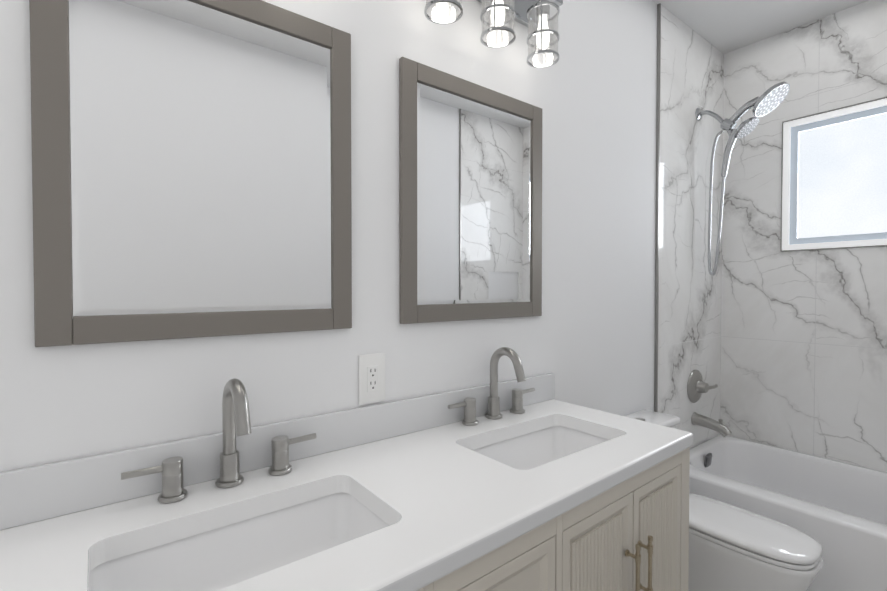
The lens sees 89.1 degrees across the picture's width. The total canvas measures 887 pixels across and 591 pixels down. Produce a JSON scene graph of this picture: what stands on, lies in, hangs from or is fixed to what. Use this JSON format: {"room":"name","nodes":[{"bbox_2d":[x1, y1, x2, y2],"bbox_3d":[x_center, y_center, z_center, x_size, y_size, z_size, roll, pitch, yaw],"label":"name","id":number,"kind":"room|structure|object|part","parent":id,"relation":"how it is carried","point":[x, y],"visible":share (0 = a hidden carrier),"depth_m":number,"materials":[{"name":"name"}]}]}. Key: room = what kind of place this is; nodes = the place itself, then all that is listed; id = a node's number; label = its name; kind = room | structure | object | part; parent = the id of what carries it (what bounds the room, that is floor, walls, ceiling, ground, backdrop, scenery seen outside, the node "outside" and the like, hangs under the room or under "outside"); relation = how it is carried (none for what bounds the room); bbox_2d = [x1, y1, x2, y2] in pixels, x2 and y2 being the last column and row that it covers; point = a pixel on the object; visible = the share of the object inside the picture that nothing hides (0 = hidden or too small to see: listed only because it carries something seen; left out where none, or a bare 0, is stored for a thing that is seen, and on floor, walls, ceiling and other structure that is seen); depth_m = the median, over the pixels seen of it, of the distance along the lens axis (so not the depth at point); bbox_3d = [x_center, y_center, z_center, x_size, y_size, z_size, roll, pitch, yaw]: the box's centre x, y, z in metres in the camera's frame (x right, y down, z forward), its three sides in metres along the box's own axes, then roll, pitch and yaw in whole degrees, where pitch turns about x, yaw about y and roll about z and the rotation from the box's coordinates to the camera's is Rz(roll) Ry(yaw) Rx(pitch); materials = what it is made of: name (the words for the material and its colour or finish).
{"room":"bathroom","nodes":[
{"label":"bathroom","id":0,"kind":"room"},
{"bbox_2d":[0,0,656,471],"bbox_3d":[0.039,-0.031,1.440,4.005,2.600,0.120,-1,1,-38],"label":"wall","id":1,"kind":"structure","parent":0,"point":[588,336],"depth_m":1.23,"materials":[{"name":"white paint"}]},
{"bbox_2d":[29,0,351,346],"bbox_3d":[-0.469,-0.281,0.952,0.594,0.734,0.016,-1,1,-38],"label":"mirror","id":2,"kind":"object","parent":1,"relation":"attached to","point":[191,168],"visible":1,"depth_m":0.91,"materials":[{"name":"grey mirror"}]},
{"bbox_2d":[0,373,554,529],"bbox_3d":[-0.195,0.335,1.173,1.501,0.093,0.017,-1,1,-38],"label":"backsplash","id":3,"kind":"structure","parent":1,"relation":"attached to","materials":[{"name":"white stone"}]},
{"bbox_2d":[358,353,384,404],"bbox_3d":[-0.187,0.219,1.186,0.078,0.130,0.008,-1,1,-38],"label":"electrical outlet","id":4,"kind":"object","parent":1,"relation":"attached to","point":[371,378],"visible":1,"depth_m":1.18,"materials":[{"name":"white plastic"}]},
{"bbox_2d":[399,56,541,323],"bbox_3d":[0.112,-0.287,1.404,0.579,0.723,0.016,-1,1,-38],"label":"mirror","id":5,"kind":"object","parent":1,"relation":"attached to","point":[470,200],"visible":0.98,"depth_m":1.36,"materials":[{"name":"grey mirror"}]},
{"bbox_3d":[0.114,-0.287,1.401,0.487,0.631,0.002,-1,1,-38],"label":"glass","id":6,"kind":"part","parent":5,"relation":"part of","materials":[{"name":"white"}]},
{"bbox_2d":[424,0,562,67],"bbox_3d":[0.142,-0.879,1.329,0.600,0.264,0.154,-1,1,-38],"label":"sconce","id":7,"kind":"object","parent":1,"relation":"attached to","point":[534,15],"visible":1,"depth_m":1.39,"materials":[{"name":"clear glass"}]},
{"bbox_2d":[654,3,660,411],"bbox_3d":[0.993,-0.042,2.098,0.009,2.600,0.013,-1,1,-38],"label":"trim","id":8,"kind":"structure","parent":1,"relation":"attached to","point":[657,207],"depth_m":2.09,"materials":[{"name":"grey metal"}]},
{"bbox_2d":[658,5,723,448],"bbox_3d":[1.284,-0.046,2.326,0.731,2.600,0.010,-1,1,-38],"label":"wall tile","id":9,"kind":"structure","parent":1,"relation":"attached to","point":[690,286],"depth_m":2.28,"materials":[{"name":"stone"}]},
{"bbox_2d":[687,370,717,402],"bbox_3d":[1.341,0.472,2.328,0.202,0.172,0.068,-1,1,-38],"label":"tub valve","id":10,"kind":"object","parent":9,"relation":"attached to","point":[697,386],"visible":1,"depth_m":2.31,"materials":[{"name":"silver metal"}]},
{"bbox_2d":[691,412,731,436],"bbox_3d":[1.362,0.656,2.280,0.068,0.095,0.175,-1,1,-38],"label":"tub spout","id":11,"kind":"object","parent":9,"relation":"attached to","point":[712,424],"visible":1,"depth_m":2.27,"materials":[{"name":"silver metal"}]},
{"bbox_2d":[695,82,789,275],"bbox_3d":[1.434,-0.532,2.183,0.168,0.867,0.386,-1,1,-38],"label":"shower head","id":12,"kind":"object","parent":9,"relation":"attached to","point":[770,99],"visible":1,"depth_m":2.19},
{"bbox_2d":[652,0,868,53],"bbox_3d":[0.543,-1.369,0.769,4.005,0.100,1.760,-1,1,-38],"label":"ceiling","id":13,"kind":"structure","parent":0,"point":[724,26],"depth_m":2.16,"materials":[{"name":"white paint"}]},
{"bbox_3d":[0.543,1.330,0.816,4.005,0.100,1.760,-1,1,-38],"label":"floor","id":14,"kind":"structure","parent":0,"visible":0},
{"bbox_2d":[424,457,689,590],"bbox_3d":[-0.030,0.850,0.970,1.496,0.853,0.551,-1,1,-38],"label":"bathroom vanity","id":15,"kind":"object","parent":14,"relation":"on","point":[636,538],"depth_m":1.01,"materials":[{"name":"beige paint"}]},
{"bbox_2d":[0,397,692,590],"bbox_3d":[-0.035,0.404,0.969,1.500,0.038,0.536,-1,1,-38],"label":"countertop","id":16,"kind":"structure","parent":15,"relation":"on","point":[456,508],"depth_m":0.85,"materials":[{"name":"white stone"}]},
{"bbox_2d":[121,378,316,502],"bbox_3d":[-0.408,0.274,0.884,0.363,0.223,0.154,-1,1,-38],"label":"faucet","id":17,"kind":"object","parent":16,"relation":"on","point":[235,414],"visible":0.98,"depth_m":0.90,"materials":[{"name":"silver metal"}]},
{"bbox_2d":[80,481,399,590],"bbox_3d":[-0.311,0.491,0.748,0.507,0.153,0.318,-1,1,-38],"label":"sink","id":18,"kind":"object","parent":16,"relation":"in","point":[214,554],"depth_m":0.84,"materials":[{"name":"white ceramic"}]},
{"bbox_2d":[448,347,534,425],"bbox_3d":[0.187,0.266,1.357,0.363,0.223,0.154,-1,1,-38],"label":"faucet","id":19,"kind":"object","parent":16,"relation":"on","point":[469,406],"visible":1,"depth_m":1.38,"materials":[{"name":"silver metal"}]},
{"bbox_2d":[464,417,615,472],"bbox_3d":[0.270,0.483,1.216,0.509,0.153,0.318,-1,1,-38],"label":"sink","id":20,"kind":"object","parent":16,"relation":"in","point":[526,448],"depth_m":1.36,"materials":[{"name":"white ceramic"}]},
{"bbox_2d":[625,410,823,590],"bbox_3d":[0.972,0.888,1.669,0.346,0.756,0.669,-1,1,-38],"label":"toilet","id":21,"kind":"object","parent":14,"relation":"on","point":[733,548],"visible":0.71,"depth_m":1.51,"materials":[{"name":"white ceramic"}]},
{"bbox_3d":[0.818,0.529,1.861,0.346,0.034,0.165,-1,1,-38],"label":"lid","id":22,"kind":"part","parent":21,"relation":"part of","materials":[{"name":"white ceramic"}]},
{"bbox_3d":[1.028,0.814,1.596,0.265,0.042,0.480,-1,1,-38],"label":"seat","id":23,"kind":"part","parent":21,"relation":"part of","materials":[{"name":"white plastic"}]},
{"bbox_2d":[689,434,886,590],"bbox_3d":[1.738,1.028,1.740,0.730,0.472,1.494,-1,1,-38],"label":"bathtub","id":24,"kind":"object","parent":14,"relation":"on","point":[836,510],"visible":0.69,"depth_m":1.98,"materials":[{"name":"white ceramic"}]},
{"bbox_3d":[2.080,-0.040,1.988,0.110,2.600,1.520,-1,1,-38],"label":"wall","id":25,"kind":"structure","parent":0,"visible":0},
{"bbox_2d":[720,0,886,471],"bbox_3d":[2.033,-0.040,1.951,0.010,2.600,1.500,-1,1,-38],"label":"wall tile","id":26,"kind":"structure","parent":25,"relation":"attached to","point":[803,351],"depth_m":2.26,"materials":[{"name":"stone"}]},
{"bbox_2d":[780,97,886,251],"bbox_3d":[2.028,-0.551,1.977,0.056,0.664,0.890,-1,1,-38],"label":"window","id":27,"kind":"structure","parent":25,"relation":"in","point":[842,187],"depth_m":2.16,"materials":[{"name":"white plastic"}]},
{"bbox_3d":[2.033,-0.551,1.981,0.033,0.596,0.824,-1,1,-38],"label":"window sash","id":28,"kind":"part","parent":27,"relation":"part of","materials":[{"name":"white plastic"}]},
{"bbox_3d":[2.036,-0.551,1.984,0.006,0.552,0.780,-1,1,-38],"label":"glass","id":29,"kind":"part","parent":27,"relation":"part of","materials":[{"name":"glass"}]}
]}

